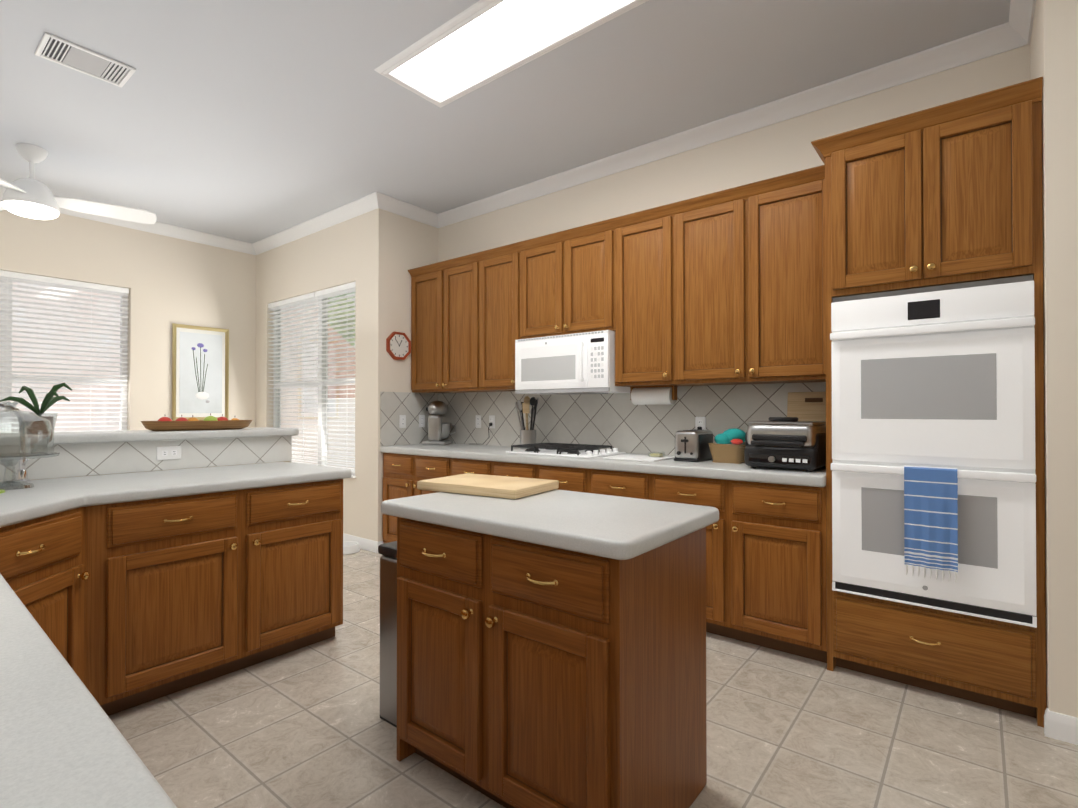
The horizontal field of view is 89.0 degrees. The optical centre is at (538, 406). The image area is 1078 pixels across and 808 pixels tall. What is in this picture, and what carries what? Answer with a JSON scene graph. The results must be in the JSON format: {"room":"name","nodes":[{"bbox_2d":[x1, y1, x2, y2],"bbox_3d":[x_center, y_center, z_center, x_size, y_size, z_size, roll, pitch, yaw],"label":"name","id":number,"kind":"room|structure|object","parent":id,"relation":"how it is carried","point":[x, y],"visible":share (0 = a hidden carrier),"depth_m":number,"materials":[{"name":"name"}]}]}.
{"room":"kitchen","nodes":[
{"label":"kitchen","id":0,"kind":"room"},
{"bbox_2d":[0,209,255,430],"bbox_3d":[-5.136,-0.284,3.956,0.150,3.100,5.950,0,-1,39],"label":"wall","id":1,"kind":"structure","parent":0,"point":[167,281],"depth_m":5.46,"materials":[{"name":"beige paint"}]},
{"bbox_2d":[0,270,128,433],"bbox_3d":[-4.534,-0.247,4.672,0.165,1.795,1.752,0,-1,39],"label":"window","id":2,"kind":"structure","parent":1,"relation":"in","point":[7,280],"depth_m":4.96,"materials":[{"name":"white"}]},
{"bbox_2d":[0,186,251,253],"bbox_3d":[-5.018,-1.784,3.932,0.080,0.100,5.860,0,-1,39],"label":"crown molding","id":3,"kind":"structure","parent":1,"relation":"attached to","point":[159,228],"depth_m":5.56,"materials":[{"name":"white"}]},
{"bbox_2d":[172,323,228,420],"bbox_3d":[-3.558,-0.345,5.785,0.026,0.990,0.535,0,-1,39],"label":"picture frame","id":4,"kind":"object","parent":1,"relation":"attached to","point":[200,372],"visible":1,"depth_m":5.77,"materials":[{"name":"white paper"}]},
{"bbox_2d":[255,208,392,543],"bbox_3d":[-2.321,-0.271,5.610,2.480,3.100,0.150,0,-1,39],"label":"wall","id":5,"kind":"structure","parent":0,"point":[358,250],"depth_m":4.96,"materials":[{"name":"beige paint"}]},
{"bbox_2d":[268,281,355,477],"bbox_3d":[-2.311,-0.240,5.574,1.752,1.795,0.165,0,-1,39],"label":"window","id":6,"kind":"structure","parent":5,"relation":"in","point":[323,382],"depth_m":5.51,"materials":[{"name":"white"}]},
{"bbox_2d":[252,192,387,254],"bbox_3d":[-2.268,-1.773,5.432,2.320,0.100,0.080,0,-1,39],"label":"crown molding","id":7,"kind":"structure","parent":5,"relation":"attached to","point":[376,200],"depth_m":5.26,"materials":[{"name":"white"}]},
{"bbox_2d":[393,213,437,444],"bbox_3d":[-1.198,-0.275,5.148,0.150,3.100,0.530,0,-1,39],"label":"wall","id":8,"kind":"structure","parent":0,"point":[415,244],"depth_m":5.01,"materials":[{"name":"beige paint"}]},
{"bbox_2d":[386,332,410,359],"bbox_3d":[-1.258,-0.541,4.928,0.030,0.249,0.249,0,-1,39],"label":"wall clock","id":9,"kind":"object","parent":8,"relation":"attached to","point":[398,345],"visible":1,"depth_m":4.92,"materials":[{"name":"brown"}]},
{"bbox_2d":[384,196,439,227],"bbox_3d":[-1.177,-1.776,5.002,0.080,0.100,0.570,0,-1,39],"label":"crown molding","id":10,"kind":"structure","parent":8,"relation":"attached to","point":[395,206],"depth_m":5.01,"materials":[{"name":"white"}]},
{"bbox_2d":[0,0,1009,242],"bbox_3d":[-1.523,-1.979,1.515,8.860,0.250,6.930,0,-1,39],"label":"ceiling","id":11,"kind":"structure","parent":0,"point":[250,121],"depth_m":3.24,"materials":[{"name":"white paint"}]},
{"bbox_2d":[0,143,156,223],"bbox_3d":[-3.619,-1.591,4.018,1.279,0.483,1.267,0,-1,39],"label":"ceiling fan","id":12,"kind":"object","parent":11,"relation":"hanging from","point":[30,197],"visible":1,"depth_m":3.90,"materials":[{"name":"white plastic"}]},
{"bbox_2d":[34,32,135,87],"bbox_3d":[-2.414,-1.837,2.928,0.260,0.010,0.375,0,-1,39],"label":"ceiling vent","id":13,"kind":"object","parent":11,"relation":"in","point":[58,50],"visible":1,"depth_m":2.91,"materials":[{"name":"white metal"}]},
{"bbox_2d":[374,0,648,107],"bbox_3d":[-0.018,-1.853,2.602,1.890,0.055,0.480,0,-1,39],"label":"ceiling light","id":14,"kind":"object","parent":11,"relation":"attached to","point":[477,45],"visible":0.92,"depth_m":2.81,"materials":[{"name":"white plastic"}]},
{"bbox_2d":[108,549,1077,807],"bbox_3d":[-1.523,1.296,1.488,8.860,0.100,6.930,0,-1,39],"label":"floor","id":15,"kind":"structure","parent":0,"point":[306,727],"depth_m":2.05,"materials":[{"name":"tile"}]},
{"bbox_2d":[0,427,350,807],"bbox_3d":[-0.589,0.684,1.300,5.060,1.120,2.256,0,-1,39],"label":"base cabinet","id":16,"kind":"object","parent":15,"relation":"on","point":[138,567],"visible":1,"depth_m":2.28,"materials":[{"name":"brown wood"}]},
{"bbox_2d":[0,402,30,481],"bbox_3d":[-2.343,0.160,2.383,0.099,0.355,0.209,0,-1,39],"label":"faucet","id":17,"kind":"object","parent":16,"relation":"on","point":[22,474],"visible":0.62,"depth_m":2.45,"materials":[{"name":"silver metal"}]},
{"bbox_2d":[0,400,59,489],"bbox_3d":[-2.172,0.156,2.254,0.310,0.361,0.310,0,-1,39],"label":"glass cake stand","id":18,"kind":"object","parent":16,"relation":"on","point":[9,484],"visible":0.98,"depth_m":2.26,"materials":[{"name":"clear glass"}]},
{"bbox_2d":[0,383,71,433],"bbox_3d":[-2.410,0.009,2.642,0.263,0.251,0.276,0,-1,39],"label":"orchid","id":19,"kind":"object","parent":16,"relation":"on","point":[49,400],"visible":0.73,"depth_m":2.65,"materials":[{"name":"green plant"}]},
{"bbox_2d":[141,413,251,430],"bbox_3d":[-1.979,0.090,3.201,0.230,0.096,0.580,0,-1,39],"label":"fruit tray","id":20,"kind":"object","parent":16,"relation":"on","point":[181,423],"visible":1,"depth_m":3.11,"materials":[{"name":"brown wood"}]},
{"bbox_2d":[343,541,359,554],"bbox_3d":[-1.680,1.238,4.798,0.220,0.068,0.220,0,-1,39],"label":"pet bowl","id":21,"kind":"object","parent":15,"relation":"on","point":[351,547],"visible":0.6,"depth_m":4.75,"materials":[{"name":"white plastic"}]},
{"bbox_2d":[378,541,396,727],"bbox_3d":[-0.438,0.905,2.276,0.251,0.695,0.376,0,-1,39],"label":"trash can","id":22,"kind":"object","parent":15,"relation":"on","point":[388,634],"visible":0.21,"depth_m":2.16,"materials":[{"name":"silver metal"}]},
{"bbox_2d":[383,453,447,542],"bbox_3d":[-0.835,0.838,4.767,0.877,0.868,0.649,0,-1,39],"label":"base cabinet","id":23,"kind":"object","parent":15,"relation":"on","point":[401,472],"depth_m":4.61,"materials":[{"name":"brown wood"}]},
{"bbox_2d":[448,457,535,478],"bbox_3d":[-0.156,0.834,4.225,0.860,0.868,0.649,0,-1,39],"label":"base cabinet","id":24,"kind":"object","parent":15,"relation":"on","point":[498,468],"depth_m":3.99,"materials":[{"name":"brown wood"}]},
{"bbox_2d":[381,489,718,807],"bbox_3d":[0.013,0.792,1.867,1.000,0.915,0.646,0,-1,39],"label":"kitchen island","id":25,"kind":"object","parent":15,"relation":"on","point":[551,648],"visible":0.85,"depth_m":1.59,"materials":[{"name":"brown wood"}]},
{"bbox_2d":[381,489,718,559],"bbox_3d":[0.016,0.357,1.875,1.000,0.046,0.635,0,-1,39],"label":"island countertop","id":26,"kind":"structure","parent":25,"relation":"on","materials":[{"name":"stone"}]},
{"bbox_2d":[417,473,558,498],"bbox_3d":[-0.205,0.318,2.216,0.480,0.036,0.320,0,-1,32],"label":"cutting board","id":27,"kind":"object","parent":26,"relation":"on","point":[507,487],"visible":1,"depth_m":2.12,"materials":[{"name":"beige wood"}]},
{"bbox_2d":[536,465,651,499],"bbox_3d":[0.511,0.830,3.690,0.850,0.868,0.649,0,-1,39],"label":"base cabinet","id":28,"kind":"object","parent":15,"relation":"on","point":[632,485],"depth_m":3.39,"materials":[{"name":"brown wood"}]},
{"bbox_2d":[652,473,832,669],"bbox_3d":[1.201,0.825,3.139,0.917,0.868,0.649,0,-1,39],"label":"base cabinet","id":29,"kind":"object","parent":15,"relation":"on","point":[769,547],"depth_m":2.78,"materials":[{"name":"brown wood"}]},
{"bbox_2d":[380,443,832,488],"bbox_3d":[0.187,0.369,3.946,3.503,0.056,0.662,0,-1,39],"label":"countertop","id":30,"kind":"structure","parent":29,"relation":"on","point":[711,471],"depth_m":3.26,"materials":[{"name":"white stone"}]},
{"bbox_2d":[422,400,455,444],"bbox_3d":[-0.925,0.147,5.012,0.338,0.402,0.362,0,-1,39],"label":"stand mixer","id":31,"kind":"object","parent":30,"relation":"on","point":[438,431],"visible":1,"depth_m":4.88,"materials":[{"name":"silver metal"}]},
{"bbox_2d":[515,396,538,448],"bbox_3d":[-0.088,0.130,4.428,0.182,0.428,0.190,0,-1,39],"label":"utensil crock","id":32,"kind":"object","parent":30,"relation":"on","point":[527,436],"visible":0.92,"depth_m":4.38,"materials":[{"name":"grey ceramic"}]},
{"bbox_2d":[506,443,625,457],"bbox_3d":[0.191,0.314,3.990,0.730,0.053,0.485,0,-1,39],"label":"cooktop","id":33,"kind":"object","parent":30,"relation":"in","point":[573,450],"visible":1,"depth_m":3.90,"materials":[{"name":"white"}]},
{"bbox_2d":[603,452,674,461],"bbox_3d":[0.643,0.316,3.523,0.360,0.040,0.300,0,-1,39],"label":"board","id":34,"kind":"object","parent":30,"relation":"on","point":[654,456],"visible":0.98,"depth_m":3.48,"materials":[{"name":"white plastic"}]},
{"bbox_2d":[674,430,712,461],"bbox_3d":[0.959,0.242,3.406,0.160,0.187,0.287,0,-1,39],"label":"toaster","id":35,"kind":"object","parent":30,"relation":"on","point":[691,445],"visible":0.94,"depth_m":3.32,"materials":[{"name":"silver metal"}]},
{"bbox_2d":[708,428,745,463],"bbox_3d":[1.158,0.234,3.303,0.204,0.201,0.255,0,-1,39],"label":"basket","id":36,"kind":"object","parent":30,"relation":"on","point":[728,446],"visible":0.94,"depth_m":3.23,"materials":[{"name":"wicker"}]},
{"bbox_2d":[744,417,825,471],"bbox_3d":[1.334,0.196,2.946,0.364,0.272,0.418,0,-1,39],"label":"countertop grill","id":37,"kind":"object","parent":30,"relation":"on","point":[785,442],"visible":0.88,"depth_m":2.81,"materials":[{"name":"black plastic"}]},
{"bbox_2d":[787,392,825,421],"bbox_3d":[1.586,0.125,3.182,0.280,0.417,0.077,0,-1,39],"label":"cutting board","id":38,"kind":"object","parent":30,"relation":"on","point":[806,406],"visible":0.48,"depth_m":3.21,"materials":[{"name":"brown wood"}]},
{"bbox_2d":[828,585,1043,726],"bbox_3d":[1.860,1.062,2.610,0.717,0.386,0.648,0,-1,39],"label":"base cabinet","id":39,"kind":"object","parent":15,"relation":"on","point":[994,663],"depth_m":2.33,"materials":[{"name":"brown wood"}]},
{"bbox_2d":[830,275,1036,627],"bbox_3d":[1.835,0.174,2.584,0.711,1.378,0.678,0,-1,39],"label":"oven","id":40,"kind":"object","parent":39,"relation":"in","point":[933,465],"visible":1,"depth_m":2.31,"materials":[{"name":"white metal"}]},
{"bbox_2d":[904,465,957,582],"bbox_3d":[1.654,0.491,2.318,0.183,0.468,0.040,0,-1,39],"label":"towel","id":41,"kind":"object","parent":40,"relation":"hanging from","point":[930,493],"depth_m":2.31,"materials":[{"name":"blue fabric"}]},
{"bbox_2d":[438,44,1029,455],"bbox_3d":[0.743,-0.284,4.030,4.580,3.100,0.150,0,-1,39],"label":"wall","id":42,"kind":"structure","parent":0,"point":[774,150],"depth_m":3.58,"materials":[{"name":"beige paint"}]},
{"bbox_2d":[410,257,483,392],"bbox_3d":[-0.710,-0.664,4.879,0.947,1.075,0.337,0,-1,39],"label":"upper cabinet","id":43,"kind":"object","parent":42,"relation":"attached to","point":[447,301],"depth_m":4.73,"materials":[{"name":"brown wood"}]},
{"bbox_2d":[484,245,523,392],"bbox_3d":[-0.223,-0.668,4.490,0.580,1.075,0.337,0,-1,39],"label":"upper cabinet","id":44,"kind":"object","parent":42,"relation":"attached to","point":[504,270],"depth_m":4.33,"materials":[{"name":"brown wood"}]},
{"bbox_2d":[524,225,611,338],"bbox_3d":[0.277,-0.861,4.091,0.840,0.695,0.337,0,-1,39],"label":"upper cabinet","id":45,"kind":"object","parent":42,"relation":"attached to","point":[568,280],"depth_m":3.93,"materials":[{"name":"brown wood"}]},
{"bbox_2d":[515,330,629,394],"bbox_3d":[0.246,-0.299,4.047,0.822,0.414,0.413,0,-1,39],"label":"microwave","id":46,"kind":"object","parent":45,"relation":"attached to","point":[575,363],"visible":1,"depth_m":3.87,"materials":[{"name":"white plastic"}]},
{"bbox_2d":[380,382,825,455],"bbox_3d":[0.189,0.103,3.950,3.503,0.474,0.657,0,-1,39],"label":"backsplash","id":47,"kind":"structure","parent":42,"relation":"attached to","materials":[{"name":"tile"}]},
{"bbox_2d":[612,205,699,388],"bbox_3d":[0.773,-0.674,3.693,0.570,1.075,0.337,0,-1,39],"label":"upper cabinet","id":48,"kind":"object","parent":42,"relation":"attached to","point":[648,252],"depth_m":3.53,"materials":[{"name":"brown wood"}]},
{"bbox_2d":[630,385,677,404],"bbox_3d":[0.770,-0.073,3.693,0.320,0.125,0.116,0,-1,39],"label":"paper towel","id":49,"kind":"object","parent":48,"relation":"attached to","point":[655,395],"visible":1,"depth_m":3.64,"materials":[{"name":"white paper"}]},
{"bbox_2d":[436,24,1030,227],"bbox_3d":[0.672,-1.784,3.952,4.280,0.100,0.080,0,-1,39],"label":"crown molding","id":50,"kind":"structure","parent":42,"relation":"attached to","point":[989,42],"depth_m":3.35,"materials":[{"name":"white"}]},
{"bbox_2d":[684,173,831,388],"bbox_3d":[1.271,-0.677,3.294,0.987,1.075,0.337,0,-1,39],"label":"upper cabinet","id":51,"kind":"object","parent":42,"relation":"attached to","point":[728,295],"depth_m":3.11,"materials":[{"name":"brown wood"}]},
{"bbox_2d":[824,89,1039,302],"bbox_3d":[1.860,-0.870,2.625,0.717,0.699,0.649,0,-1,39],"label":"upper cabinet","id":52,"kind":"object","parent":42,"relation":"attached to","point":[954,197],"depth_m":2.34,"materials":[{"name":"brown wood"}]},
{"bbox_2d":[1030,0,1040,79],"bbox_3d":[2.257,-0.297,2.377,0.150,3.100,0.540,0,-1,39],"label":"wall","id":53,"kind":"structure","parent":0,"point":[1035,66],"depth_m":2.40,"materials":[{"name":"beige paint"}]},
{"bbox_2d":[1004,0,1035,43],"bbox_3d":[2.102,-1.797,2.378,0.080,0.100,0.570,0,-1,39],"label":"crown molding","id":54,"kind":"structure","parent":53,"relation":"attached to","point":[1014,32],"depth_m":2.55,"materials":[{"name":"white paint"}]},
{"bbox_2d":[1040,0,1077,717],"bbox_3d":[2.803,-0.304,1.498,2.100,3.100,0.150,0,-1,39],"label":"wall","id":55,"kind":"structure","parent":0,"point":[1059,43],"depth_m":2.07,"materials":[{"name":"beige paint"}]},
{"bbox_3d":[1.662,-0.328,-1.489,0.150,3.100,5.940,0,-1,39],"label":"wall","id":56,"kind":"structure","parent":0,"visible":0},
{"bbox_2d":[343,533,1077,744],"bbox_3d":[-1.729,1.196,1.232,8.560,0.095,5.970,0,-1,39],"label":"baseboard","id":57,"kind":"structure","parent":56,"relation":"attached to","point":[1061,727],"depth_m":2.06,"materials":[{"name":"white"}]},
{"label":"outside","id":58,"kind":"structure","parent":0,"visible":0},
{"bbox_2d":[11,282,317,464],"bbox_3d":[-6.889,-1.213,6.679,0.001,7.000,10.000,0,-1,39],"label":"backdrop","id":59,"kind":"structure","parent":58,"point":[78,367],"depth_m":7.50,"materials":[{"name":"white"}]},
{"bbox_2d":[328,292,355,468],"bbox_3d":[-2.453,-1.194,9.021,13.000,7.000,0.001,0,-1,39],"label":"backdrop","id":60,"kind":"structure","parent":58,"point":[338,416],"depth_m":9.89,"materials":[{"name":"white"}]}
]}

